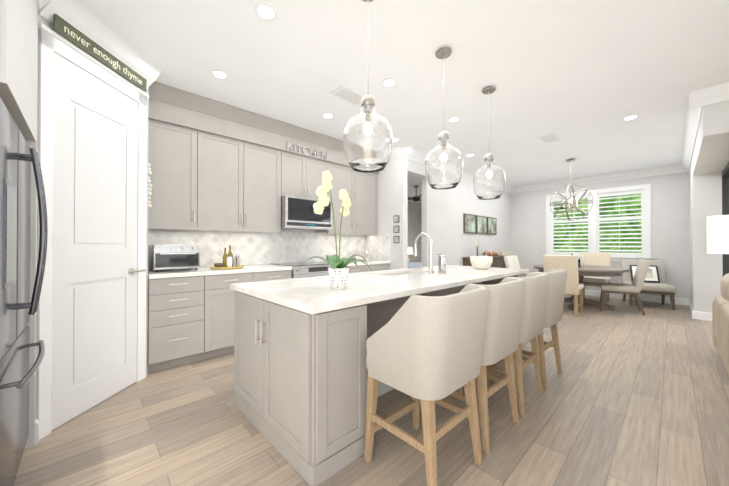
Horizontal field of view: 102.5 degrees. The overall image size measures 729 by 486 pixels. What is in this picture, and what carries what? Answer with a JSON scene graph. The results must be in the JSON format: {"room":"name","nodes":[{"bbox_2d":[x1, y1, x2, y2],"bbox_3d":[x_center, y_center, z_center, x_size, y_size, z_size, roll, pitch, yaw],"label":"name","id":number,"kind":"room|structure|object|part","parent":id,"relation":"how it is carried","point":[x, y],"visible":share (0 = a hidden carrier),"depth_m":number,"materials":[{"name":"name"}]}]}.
{"room":"kitchen and dining room","nodes":[
{"label":"kitchen and dining room","id":0,"kind":"room"},
{"bbox_2d":[25,6,148,447],"bbox_3d":[-2.481,-0.181,2.154,1.445,2.780,1.280,0,0,-43],"label":"wall","id":1,"kind":"structure","parent":0,"point":[32,324],"depth_m":1.75,"materials":[{"name":"paint"}]},
{"bbox_2d":[34,0,161,444],"bbox_3d":[-1.931,-0.181,2.208,0.140,2.780,0.906,0,0,2],"label":"door frame","id":2,"kind":"structure","parent":1,"relation":"attached to","point":[82,19],"depth_m":1.92,"materials":[{"name":"white wood"}]},
{"bbox_2d":[51,52,145,430],"bbox_3d":[-1.969,-0.015,2.227,0.548,2.427,0.495,0,0,-43],"label":"pantry door","id":3,"kind":"structure","parent":1,"relation":"in","point":[94,261],"depth_m":2.14,"materials":[{"name":"white wood"}]},
{"bbox_2d":[53,13,146,91],"bbox_3d":[-1.955,-1.405,2.230,0.014,0.117,0.750,0,0,2],"label":"sign","id":4,"kind":"object","parent":1,"relation":"attached to","point":[73,35],"visible":1,"depth_m":2.12,"materials":[{"name":"green wood"}]},
{"bbox_2d":[148,163,152,207],"bbox_3d":[-2.094,-0.572,2.838,0.068,0.470,0.088,0,0,-43],"label":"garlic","id":5,"kind":"object","parent":1,"relation":"hanging from","point":[150,186],"visible":0.6,"depth_m":2.83,"materials":[{"name":"white"}]},
{"bbox_2d":[257,229,363,264],"bbox_3d":[-1.749,-0.172,3.798,4.970,2.780,0.100,0,0,-43],"label":"wall","id":6,"kind":"structure","parent":0,"point":[306,231],"depth_m":4.44,"materials":[{"name":"paint"}]},
{"bbox_2d":[148,93,203,228],"bbox_3d":[-2.080,-0.818,3.171,0.520,1.295,0.339,0,0,-43],"label":"upper cabinet","id":7,"kind":"object","parent":6,"relation":"attached to","point":[175,129],"depth_m":3.05,"materials":[{"name":"beige wood"}]},
{"bbox_2d":[204,109,283,232],"bbox_3d":[-1.597,-0.816,3.628,1.050,1.295,0.339,0,0,-43],"label":"upper cabinet","id":8,"kind":"object","parent":6,"relation":"attached to","point":[217,166],"depth_m":3.51,"materials":[{"name":"beige wood"}]},
{"bbox_2d":[148,229,390,269],"bbox_3d":[-0.968,0.064,4.027,3.280,0.458,0.640,0,0,-43],"label":"tile backsplash","id":9,"kind":"structure","parent":6,"relation":"attached to","point":[252,248],"depth_m":4.13,"materials":[{"name":"tile"}]},
{"bbox_2d":[348,239,432,250],"bbox_3d":[0.502,0.033,5.296,1.400,0.210,0.800,0,0,-43],"label":"switch plates","id":10,"kind":"object","parent":9,"relation":"attached to","point":[349,247],"visible":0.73,"depth_m":5.13,"materials":[{"name":"white plastic"}]},
{"bbox_2d":[284,133,331,232],"bbox_3d":[-0.940,-0.812,4.250,0.880,1.295,0.339,0,0,-43],"label":"upper cabinet","id":11,"kind":"object","parent":6,"relation":"attached to","point":[302,172],"depth_m":4.11,"materials":[{"name":"beige wood"}]},
{"bbox_2d":[281,195,331,230],"bbox_3d":[-0.902,-0.408,4.207,0.754,0.418,0.452,0,0,-43],"label":"microwave","id":12,"kind":"object","parent":11,"relation":"attached to","point":[297,213],"visible":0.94,"depth_m":3.98,"materials":[{"name":"silver metal"}]},
{"bbox_2d":[287,142,326,159],"bbox_3d":[-0.792,-1.291,4.126,0.652,0.112,0.016,0,0,-43],"label":"kitchen sign","id":13,"kind":"object","parent":11,"relation":"attached to","point":[322,154],"visible":0.9,"depth_m":4.10,"materials":[{"name":"metal"}]},
{"bbox_2d":[332,145,379,235],"bbox_3d":[-0.270,-0.808,4.885,1.091,1.295,0.339,0,0,-43],"label":"upper cabinet","id":14,"kind":"object","parent":6,"relation":"attached to","point":[361,188],"depth_m":4.75,"materials":[{"name":"beige wood"}]},
{"bbox_2d":[13,295,728,485],"bbox_3d":[1.361,1.240,3.292,13.700,0.050,13.400,0,0,-43],"label":"floor","id":15,"kind":"structure","parent":0,"point":[633,395],"depth_m":1.89,"materials":[{"name":"brown wood"}]},
{"bbox_2d":[0,97,47,485],"bbox_3d":[-1.908,0.303,1.169,0.866,1.800,0.905,0,0,-43],"label":"fridge","id":16,"kind":"object","parent":15,"relation":"on","point":[18,156],"visible":1,"depth_m":1.37,"materials":[{"name":"metal"}]},
{"bbox_2d":[147,276,210,372],"bbox_3d":[-1.984,0.772,3.059,0.520,0.884,0.619,0,0,-43],"label":"base cabinet","id":17,"kind":"object","parent":15,"relation":"on","point":[191,315],"depth_m":2.82,"materials":[{"name":"wood"}]},
{"bbox_2d":[148,264,290,279],"bbox_3d":[-1.641,0.311,3.376,1.450,0.040,0.634,0,0,-43],"label":"countertop","id":18,"kind":"structure","parent":17,"relation":"on","point":[161,274],"depth_m":3.08,"materials":[{"name":"white stone"}]},
{"bbox_2d":[148,244,199,271],"bbox_3d":[-2.007,0.151,3.095,0.410,0.275,0.383,0,0,-43],"label":"toaster oven","id":19,"kind":"object","parent":18,"relation":"on","point":[171,256],"visible":1,"depth_m":2.97,"materials":[{"name":"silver metal"}]},
{"bbox_2d":[210,245,243,268],"bbox_3d":[-1.594,0.159,3.392,0.360,0.262,0.360,0,0,-43],"label":"tray","id":20,"kind":"object","parent":18,"relation":"on","point":[230,260],"visible":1,"depth_m":3.38,"materials":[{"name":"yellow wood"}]},
{"bbox_2d":[211,272,258,357],"bbox_3d":[-1.636,0.774,3.389,0.560,0.884,0.619,0,0,-43],"label":"base cabinet","id":21,"kind":"object","parent":15,"relation":"on","point":[222,297],"depth_m":3.11,"materials":[{"name":"wood"}]},
{"bbox_2d":[259,268,291,280],"bbox_3d":[-1.320,0.775,3.688,0.550,0.884,0.619,0,0,-43],"label":"base cabinet","id":22,"kind":"object","parent":15,"relation":"on","point":[263,276],"depth_m":3.49,"materials":[{"name":"wood"}]},
{"bbox_2d":[270,261,331,277],"bbox_3d":[-0.815,0.753,4.108,0.752,0.934,0.704,0,0,-43],"label":"range","id":23,"kind":"object","parent":15,"relation":"on","point":[310,269],"visible":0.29,"depth_m":3.86,"materials":[{"name":"silver metal"}]},
{"bbox_2d":[349,264,370,272],"bbox_3d":[-0.351,0.781,4.606,0.600,0.884,0.619,0,0,-43],"label":"base cabinet","id":24,"kind":"object","parent":15,"relation":"on","point":[359,268],"depth_m":4.44,"materials":[{"name":"wood"}]},
{"bbox_2d":[323,260,390,267],"bbox_3d":[-0.171,0.320,4.769,1.079,0.040,0.634,0,0,-43],"label":"countertop","id":25,"kind":"structure","parent":24,"relation":"on","point":[368,261],"depth_m":4.73,"materials":[{"name":"white stone"}]},
{"bbox_2d":[328,248,368,260],"bbox_3d":[-0.246,0.192,4.904,0.765,0.217,0.181,0,0,-43],"label":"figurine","id":26,"kind":"object","parent":25,"relation":"on","point":[366,253],"visible":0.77,"depth_m":4.99,"materials":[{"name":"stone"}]},
{"bbox_2d":[231,273,525,485],"bbox_3d":[0.465,0.783,2.840,3.069,0.860,1.072,0,0,-43],"label":"kitchen island","id":27,"kind":"object","parent":15,"relation":"on","point":[300,377],"depth_m":1.61,"materials":[{"name":"beige wood"}]},
{"bbox_2d":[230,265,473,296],"bbox_3d":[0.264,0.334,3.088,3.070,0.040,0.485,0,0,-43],"label":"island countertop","id":28,"kind":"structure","parent":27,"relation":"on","point":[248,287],"depth_m":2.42,"materials":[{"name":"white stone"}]},
{"bbox_2d":[382,269,409,276],"bbox_3d":[0.387,0.450,3.146,0.804,0.214,0.424,0,0,-43],"label":"sink","id":29,"kind":"object","parent":28,"relation":"in","point":[407,270],"depth_m":3.28,"materials":[{"name":"white ceramic"}]},
{"bbox_2d":[414,233,434,273],"bbox_3d":[0.636,0.102,3.094,0.106,0.422,0.240,0,0,-43],"label":"faucet","id":30,"kind":"object","parent":28,"relation":"on","point":[431,265],"visible":1,"depth_m":3.00,"materials":[{"name":"silver metal"}]},
{"bbox_2d":[258,268,528,316],"bbox_3d":[0.645,0.332,2.685,3.070,0.040,0.625,0,0,-43],"label":"island countertop","id":31,"kind":"structure","parent":27,"relation":"on","point":[316,298],"depth_m":1.98,"materials":[{"name":"white stone"}]},
{"bbox_2d":[300,171,370,288],"bbox_3d":[-0.162,-0.086,1.985,0.438,0.785,0.369,0,0,-43],"label":"orchid","id":32,"kind":"object","parent":31,"relation":"on","point":[338,270],"visible":1,"depth_m":1.94,"materials":[{"name":"plant"}]},
{"bbox_2d":[437,254,445,272],"bbox_3d":[0.810,0.213,3.079,0.080,0.201,0.100,0,0,-43],"label":"soap dispenser","id":33,"kind":"object","parent":31,"relation":"on","point":[441,263],"visible":1,"depth_m":3.04,"materials":[{"name":"silver metal"}]},
{"bbox_2d":[470,256,492,268],"bbox_3d":[1.440,0.241,3.607,0.260,0.150,0.260,0,0,-43],"label":"stone bowl","id":34,"kind":"object","parent":31,"relation":"on","point":[481,262],"visible":1,"depth_m":3.51,"materials":[{"name":"white stone"}]},
{"bbox_2d":[371,264,389,270],"bbox_3d":[0.000,0.783,4.939,0.606,0.884,0.619,0,0,-43],"label":"base cabinet","id":35,"kind":"object","parent":15,"relation":"on","point":[374,267],"depth_m":4.75,"materials":[{"name":"wood"}]},
{"bbox_2d":[408,247,417,261],"bbox_3d":[1.525,0.695,10.028,0.500,1.121,0.450,0,0,-43],"label":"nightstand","id":36,"kind":"object","parent":15,"relation":"on","point":[410,250],"visible":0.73,"depth_m":9.93,"materials":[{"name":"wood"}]},
{"bbox_2d":[408,261,421,267],"bbox_3d":[1.038,0.596,8.362,2.200,1.300,2.300,0,0,-43],"label":"bed","id":37,"kind":"object","parent":15,"relation":"on","point":[414,264],"depth_m":7.94,"materials":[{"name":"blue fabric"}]},
{"bbox_2d":[365,285,488,485],"bbox_3d":[0.338,0.723,1.595,0.569,0.965,0.522,0,0,-43],"label":"stool","id":38,"kind":"object","parent":15,"relation":"on","point":[427,351],"visible":1,"depth_m":1.38,"materials":[{"name":"beige fabric"}]},
{"bbox_2d":[462,255,510,267],"bbox_3d":[2.880,0.771,6.737,1.800,0.930,0.384,0,0,-43],"label":"sideboard","id":39,"kind":"object","parent":15,"relation":"on","point":[498,261],"visible":0.1,"depth_m":6.59,"materials":[{"name":"brown wood"}]},
{"bbox_2d":[475,235,497,255],"bbox_3d":[2.822,0.065,6.684,1.221,0.480,0.162,0,0,-43],"label":"decor","id":40,"kind":"object","parent":39,"relation":"on","point":[488,253],"visible":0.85,"depth_m":6.49,"materials":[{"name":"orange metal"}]},
{"bbox_2d":[450,277,524,453],"bbox_3d":[0.737,0.725,1.973,0.569,0.965,0.522,0,0,-42],"label":"stool","id":41,"kind":"object","parent":15,"relation":"on","point":[503,317],"visible":0.48,"depth_m":1.73,"materials":[{"name":"beige fabric"}]},
{"bbox_2d":[463,272,548,415],"bbox_3d":[1.138,0.727,2.353,0.569,0.965,0.521,0,0,-44],"label":"stool","id":42,"kind":"object","parent":15,"relation":"on","point":[534,305],"visible":0.48,"depth_m":2.11,"materials":[{"name":"beige fabric"}]},
{"bbox_2d":[504,255,519,268],"bbox_3d":[3.429,0.755,6.282,0.500,0.956,0.661,0,0,-38],"label":"upholstered dining chair","id":43,"kind":"object","parent":15,"relation":"on","point":[511,261],"visible":0.25,"depth_m":6.40,"materials":[{"name":"beige fabric"}]},
{"bbox_2d":[500,251,529,275],"bbox_3d":[3.891,0.732,7.530,0.500,1.017,0.579,0,0,-43],"label":"dining chair","id":44,"kind":"object","parent":15,"relation":"on","point":[505,253],"visible":0.17,"depth_m":7.60,"materials":[{"name":"beige fabric"}]},
{"bbox_2d":[492,269,566,388],"bbox_3d":[1.535,0.730,2.729,0.569,0.965,0.522,0,0,-41],"label":"stool","id":45,"kind":"object","parent":15,"relation":"on","point":[555,298],"visible":0.31,"depth_m":2.51,"materials":[{"name":"beige fabric"}]},
{"bbox_2d":[543,255,583,315],"bbox_3d":[3.538,0.718,5.192,0.579,1.017,0.500,0,0,-43],"label":"dining chair","id":46,"kind":"object","parent":15,"relation":"on","point":[569,265],"visible":0.58,"depth_m":4.94,"materials":[{"name":"beige fabric"}]},
{"bbox_2d":[533,265,628,310],"bbox_3d":[4.164,0.850,5.715,1.500,0.760,1.500,0,0,-43],"label":"dining table","id":47,"kind":"object","parent":15,"relation":"on","point":[597,271],"visible":0.65,"depth_m":5.36,"materials":[{"name":"brown wood"}]},
{"bbox_2d":[571,254,584,266],"bbox_3d":[4.157,0.339,5.743,0.305,0.260,0.233,0,0,-43],"label":"decor","id":48,"kind":"object","parent":47,"relation":"on","point":[581,262],"visible":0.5,"depth_m":5.73,"materials":[{"name":"white ceramic"}]},
{"bbox_2d":[582,253,610,302],"bbox_3d":[4.896,0.725,6.244,0.579,1.017,0.500,0,0,-43],"label":"dining chair","id":49,"kind":"object","parent":15,"relation":"on","point":[598,259],"visible":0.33,"depth_m":6.27,"materials":[{"name":"beige fabric"}]},
{"bbox_2d":[600,259,650,315],"bbox_3d":[4.678,0.759,5.290,0.656,0.937,0.500,0,0,37],"label":"upholstered dining chair","id":50,"kind":"object","parent":15,"relation":"on","point":[634,288],"visible":1,"depth_m":5.11,"materials":[{"name":"grey fabric"}]},
{"bbox_2d":[621,259,675,309],"bbox_3d":[5.584,0.789,5.801,0.660,0.883,0.783,0,0,33],"label":"accent chair","id":51,"kind":"object","parent":15,"relation":"on","point":[662,288],"visible":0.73,"depth_m":5.71,"materials":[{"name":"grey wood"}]},
{"bbox_2d":[629,265,659,282],"bbox_3d":[5.655,0.619,5.912,0.420,0.332,0.206,0,0,33],"label":"picture","id":52,"kind":"object","parent":51,"relation":"on","point":[652,275],"visible":0.64,"depth_m":5.85,"materials":[{"name":"black paper"}]},
{"bbox_2d":[707,215,728,253],"bbox_3d":[4.782,0.433,3.756,0.500,1.570,0.500,0,0,-43],"label":"floor lamp","id":53,"kind":"object","parent":15,"relation":"on","point":[717,234],"visible":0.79,"depth_m":3.75,"materials":[{"name":"white fabric"}]},
{"bbox_2d":[712,273,728,376],"bbox_3d":[2.969,0.741,1.706,3.490,0.930,1.020,0,0,-43],"label":"sofa","id":54,"kind":"object","parent":15,"relation":"on","point":[720,321],"visible":1,"depth_m":2.73,"materials":[{"name":"fabric"}]},
{"bbox_2d":[378,156,407,269],"bbox_3d":[0.355,-0.164,5.103,0.120,2.780,0.900,0,0,-43],"label":"wall","id":55,"kind":"structure","parent":0,"point":[392,190],"depth_m":4.85,"materials":[{"name":"paint"}]},
{"bbox_2d":[393,215,398,222],"bbox_3d":[0.527,-0.395,4.826,0.012,0.120,0.120,0,0,-43],"label":"picture","id":56,"kind":"object","parent":55,"relation":"attached to","point":[395,218],"depth_m":4.82,"materials":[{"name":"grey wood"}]},
{"bbox_2d":[393,226,399,232],"bbox_3d":[0.527,-0.225,4.825,0.012,0.120,0.120,0,0,-43],"label":"picture","id":57,"kind":"object","parent":55,"relation":"attached to","point":[396,229],"depth_m":4.82,"materials":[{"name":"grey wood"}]},
{"bbox_2d":[393,236,399,242],"bbox_3d":[0.527,-0.055,4.824,0.012,0.120,0.120,0,0,-43],"label":"picture","id":58,"kind":"object","parent":55,"relation":"attached to","point":[396,239],"depth_m":4.81,"materials":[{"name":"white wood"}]},
{"bbox_2d":[76,0,728,203],"bbox_3d":[1.361,-1.589,3.309,13.700,0.050,13.400,0,0,-43],"label":"ceiling","id":59,"kind":"structure","parent":0,"point":[581,79],"depth_m":2.60,"materials":[{"name":"paint"}]},
{"bbox_2d":[211,69,228,78],"bbox_3d":[-1.343,-1.566,2.717,0.149,0.004,0.149,0,0,38],"label":"recessed light","id":60,"kind":"object","parent":59,"relation":"in","point":[220,74],"depth_m":2.72,"materials":[{"name":"white plastic"}]},
{"bbox_2d":[254,3,277,20],"bbox_3d":[-0.670,-1.570,1.991,0.149,0.004,0.149,0,0,23],"label":"recessed light","id":61,"kind":"object","parent":59,"relation":"in","point":[265,11],"depth_m":1.98,"materials":[{"name":"white plastic"}]},
{"bbox_2d":[322,113,333,118],"bbox_3d":[-0.450,-1.561,3.591,0.149,0.004,0.149,0,0,41],"label":"recessed light","id":62,"kind":"object","parent":59,"relation":"in","point":[325,115],"depth_m":3.58,"materials":[{"name":"white plastic"}]},
{"bbox_2d":[330,85,363,105],"bbox_3d":[-0.151,-1.560,3.116,0.380,0.010,0.220,0,0,-43],"label":"ceiling vent","id":63,"kind":"object","parent":59,"relation":"in","point":[347,94],"depth_m":3.08,"materials":[{"name":"paint"}]},
{"bbox_2d":[343,0,392,172],"bbox_3d":[0.022,-1.016,1.810,0.308,1.115,0.308,0,0,-43],"label":"pendant light","id":64,"kind":"object","parent":59,"relation":"hanging from","point":[368,140],"visible":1,"depth_m":1.70,"materials":[{"name":"clear glass"}]},
{"bbox_2d":[382,78,396,86],"bbox_3d":[0.241,-1.565,2.861,0.149,0.004,0.149,0,0,41],"label":"recessed light","id":65,"kind":"object","parent":59,"relation":"in","point":[389,82],"depth_m":2.85,"materials":[{"name":"white"}]},
{"bbox_2d":[407,185,421,201],"bbox_3d":[1.343,-1.322,7.837,1.339,0.430,1.299,0,0,-43],"label":"ceiling fan","id":66,"kind":"object","parent":59,"relation":"hanging from","point":[416,198],"visible":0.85,"depth_m":7.73,"materials":[{"name":"black metal"}]},
{"bbox_2d":[424,48,463,188],"bbox_3d":[0.646,-1.013,2.387,0.308,1.115,0.308,0,0,-43],"label":"pendant light","id":67,"kind":"object","parent":59,"relation":"hanging from","point":[444,165],"visible":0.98,"depth_m":2.29,"materials":[{"name":"clear glass"}]},
{"bbox_2d":[448,117,459,121],"bbox_3d":[1.131,-1.560,3.697,0.149,0.004,0.149,0,0,23],"label":"recessed light","id":68,"kind":"object","parent":59,"relation":"in","point":[453,119],"depth_m":3.69,"materials":[{"name":"white"}]},
{"bbox_2d":[473,87,505,199],"bbox_3d":[1.259,-1.009,2.961,0.308,1.115,0.308,0,0,-43],"label":"pendant light","id":69,"kind":"object","parent":59,"relation":"hanging from","point":[489,180],"visible":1,"depth_m":2.86,"materials":[{"name":"clear glass"}]},
{"bbox_2d":[537,133,561,143],"bbox_3d":[2.754,-1.552,4.353,0.380,0.010,0.220,0,0,-43],"label":"ceiling vent","id":70,"kind":"object","parent":59,"relation":"in","point":[552,137],"depth_m":4.34,"materials":[{"name":"metal"}]},
{"bbox_2d":[549,159,592,220],"bbox_3d":[3.823,-0.980,5.431,0.666,1.143,0.666,0,0,-43],"label":"chandelier","id":71,"kind":"object","parent":59,"relation":"hanging from","point":[565,201],"visible":1,"depth_m":5.39,"materials":[{"name":"silver metal"}]},
{"bbox_2d":[623,115,638,119],"bbox_3d":[3.315,-1.560,3.645,0.149,0.004,0.149,0,0,23],"label":"recessed light","id":72,"kind":"object","parent":59,"relation":"in","point":[631,117],"depth_m":3.63,"materials":[{"name":"white plastic"}]},
{"bbox_2d":[408,202,420,261],"bbox_3d":[0.114,-0.137,9.488,5.800,2.780,0.100,0,0,-43],"label":"wall","id":73,"kind":"structure","parent":0,"point":[414,220],"depth_m":11.11,"materials":[{"name":"paint"}]},
{"bbox_2d":[421,204,421,261],"bbox_3d":[3.438,-0.133,10.123,0.100,2.780,3.510,0,0,-43],"label":"wall","id":74,"kind":"structure","parent":0,"point":[421,204],"depth_m":11.35,"materials":[{"name":"paint"}]},
{"bbox_2d":[407,159,511,266],"bbox_3d":[2.351,-0.155,6.559,4.780,2.780,0.170,0,0,-43],"label":"wall","id":75,"kind":"structure","parent":0,"point":[443,210],"depth_m":6.22,"materials":[{"name":"paint"}]},
{"bbox_3d":[2.322,-0.426,6.460,0.500,0.420,0.036,0,0,-43],"label":"art picture","id":76,"kind":"part","parent":75,"relation":"part of"},
{"bbox_3d":[2.736,-0.423,6.852,0.500,0.420,0.036,0,0,-43],"label":"art picture","id":77,"kind":"part","parent":75,"relation":"part of"},
{"bbox_3d":[3.150,-0.421,7.244,0.500,0.420,0.036,0,0,-43],"label":"art picture","id":78,"kind":"part","parent":75,"relation":"part of"},
{"bbox_2d":[511,172,689,298],"bbox_3d":[5.360,-0.153,6.944,0.120,2.780,3.750,0,0,-43],"label":"wall","id":79,"kind":"structure","parent":0,"point":[670,231],"depth_m":6.11,"materials":[{"name":"paint"}]},
{"bbox_2d":[546,184,652,260],"bbox_3d":[5.385,-0.415,6.880,0.175,1.655,2.000,0,0,-43],"label":"window","id":80,"kind":"structure","parent":79,"relation":"in","point":[646,188],"depth_m":6.74,"materials":[{"name":"white wood"}]},
{"bbox_2d":[551,190,643,255],"bbox_3d":[5.394,-0.425,6.888,0.064,1.425,1.730,0,0,-43],"label":"window shutters","id":81,"kind":"object","parent":80,"relation":"attached to","point":[641,217],"visible":0.9,"depth_m":6.75,"materials":[{"name":"white wood"}]},
{"bbox_2d":[585,290,687,304],"bbox_3d":[5.260,1.172,6.944,0.016,0.130,3.300,0,0,-43],"label":"baseboard","id":82,"kind":"structure","parent":79,"relation":"attached to","point":[680,301],"depth_m":6.19,"materials":[{"name":"white wood"}]},
{"bbox_2d":[689,156,722,312],"bbox_3d":[5.966,-0.164,5.142,1.480,2.780,0.300,0,0,-43],"label":"wall","id":83,"kind":"structure","parent":0,"point":[705,202],"depth_m":4.66,"materials":[{"name":"paint"}]},
{"bbox_2d":[390,82,728,192],"bbox_3d":[3.323,-1.502,1.999,9.650,0.140,8.800,0,0,-43],"label":"crown molding","id":84,"kind":"structure","parent":83,"relation":"attached to","point":[697,101],"depth_m":4.90,"materials":[{"name":"white wood"}]},
{"bbox_2d":[688,299,694,318],"bbox_3d":[5.842,1.162,5.234,1.470,0.130,0.016,0,0,-43],"label":"baseboard","id":85,"kind":"structure","parent":83,"relation":"attached to","point":[692,311],"depth_m":4.93,"materials":[{"name":"white wood"}]},
{"bbox_2d":[695,311,711,320],"bbox_3d":[5.423,1.158,4.620,0.016,0.130,0.300,0,0,-43],"label":"baseboard","id":86,"kind":"structure","parent":83,"relation":"attached to","point":[701,315],"depth_m":4.65,"materials":[{"name":"white wood"}]},
{"bbox_2d":[722,163,728,275],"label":"window","id":87,"kind":"structure","parent":83,"relation":"in","point":[725,197],"depth_m":4.52,"materials":[{"name":"black metal"}]},
{"bbox_2d":[693,100,728,174],"bbox_3d":[4.528,-1.332,3.787,2.480,0.460,0.300,0,0,-43],"label":"header beam","id":88,"kind":"structure","parent":0,"point":[711,152],"depth_m":3.25,"materials":[{"name":"paint"}]},
{"label":"outside","id":89,"kind":"structure","parent":0,"visible":0},
{"bbox_2d":[553,193,641,252],"bbox_3d":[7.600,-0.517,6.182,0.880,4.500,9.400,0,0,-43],"label":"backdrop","id":90,"kind":"structure","parent":89,"point":[611,228],"depth_m":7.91,"materials":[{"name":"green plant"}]},
{"bbox_3d":[-2.245,-0.190,0.781,0.100,2.780,3.600,0,0,-43],"label":"wall","id":91,"kind":"structure","parent":0,"visible":0},
{"bbox_2d":[0,0,51,141],"bbox_3d":[-1.895,-1.095,1.170,0.931,0.965,1.077,0,0,-43],"label":"upper cabinet","id":92,"kind":"object","parent":91,"relation":"attached to","point":[18,57],"visible":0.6,"depth_m":1.36,"materials":[{"name":"paint"}]}
]}

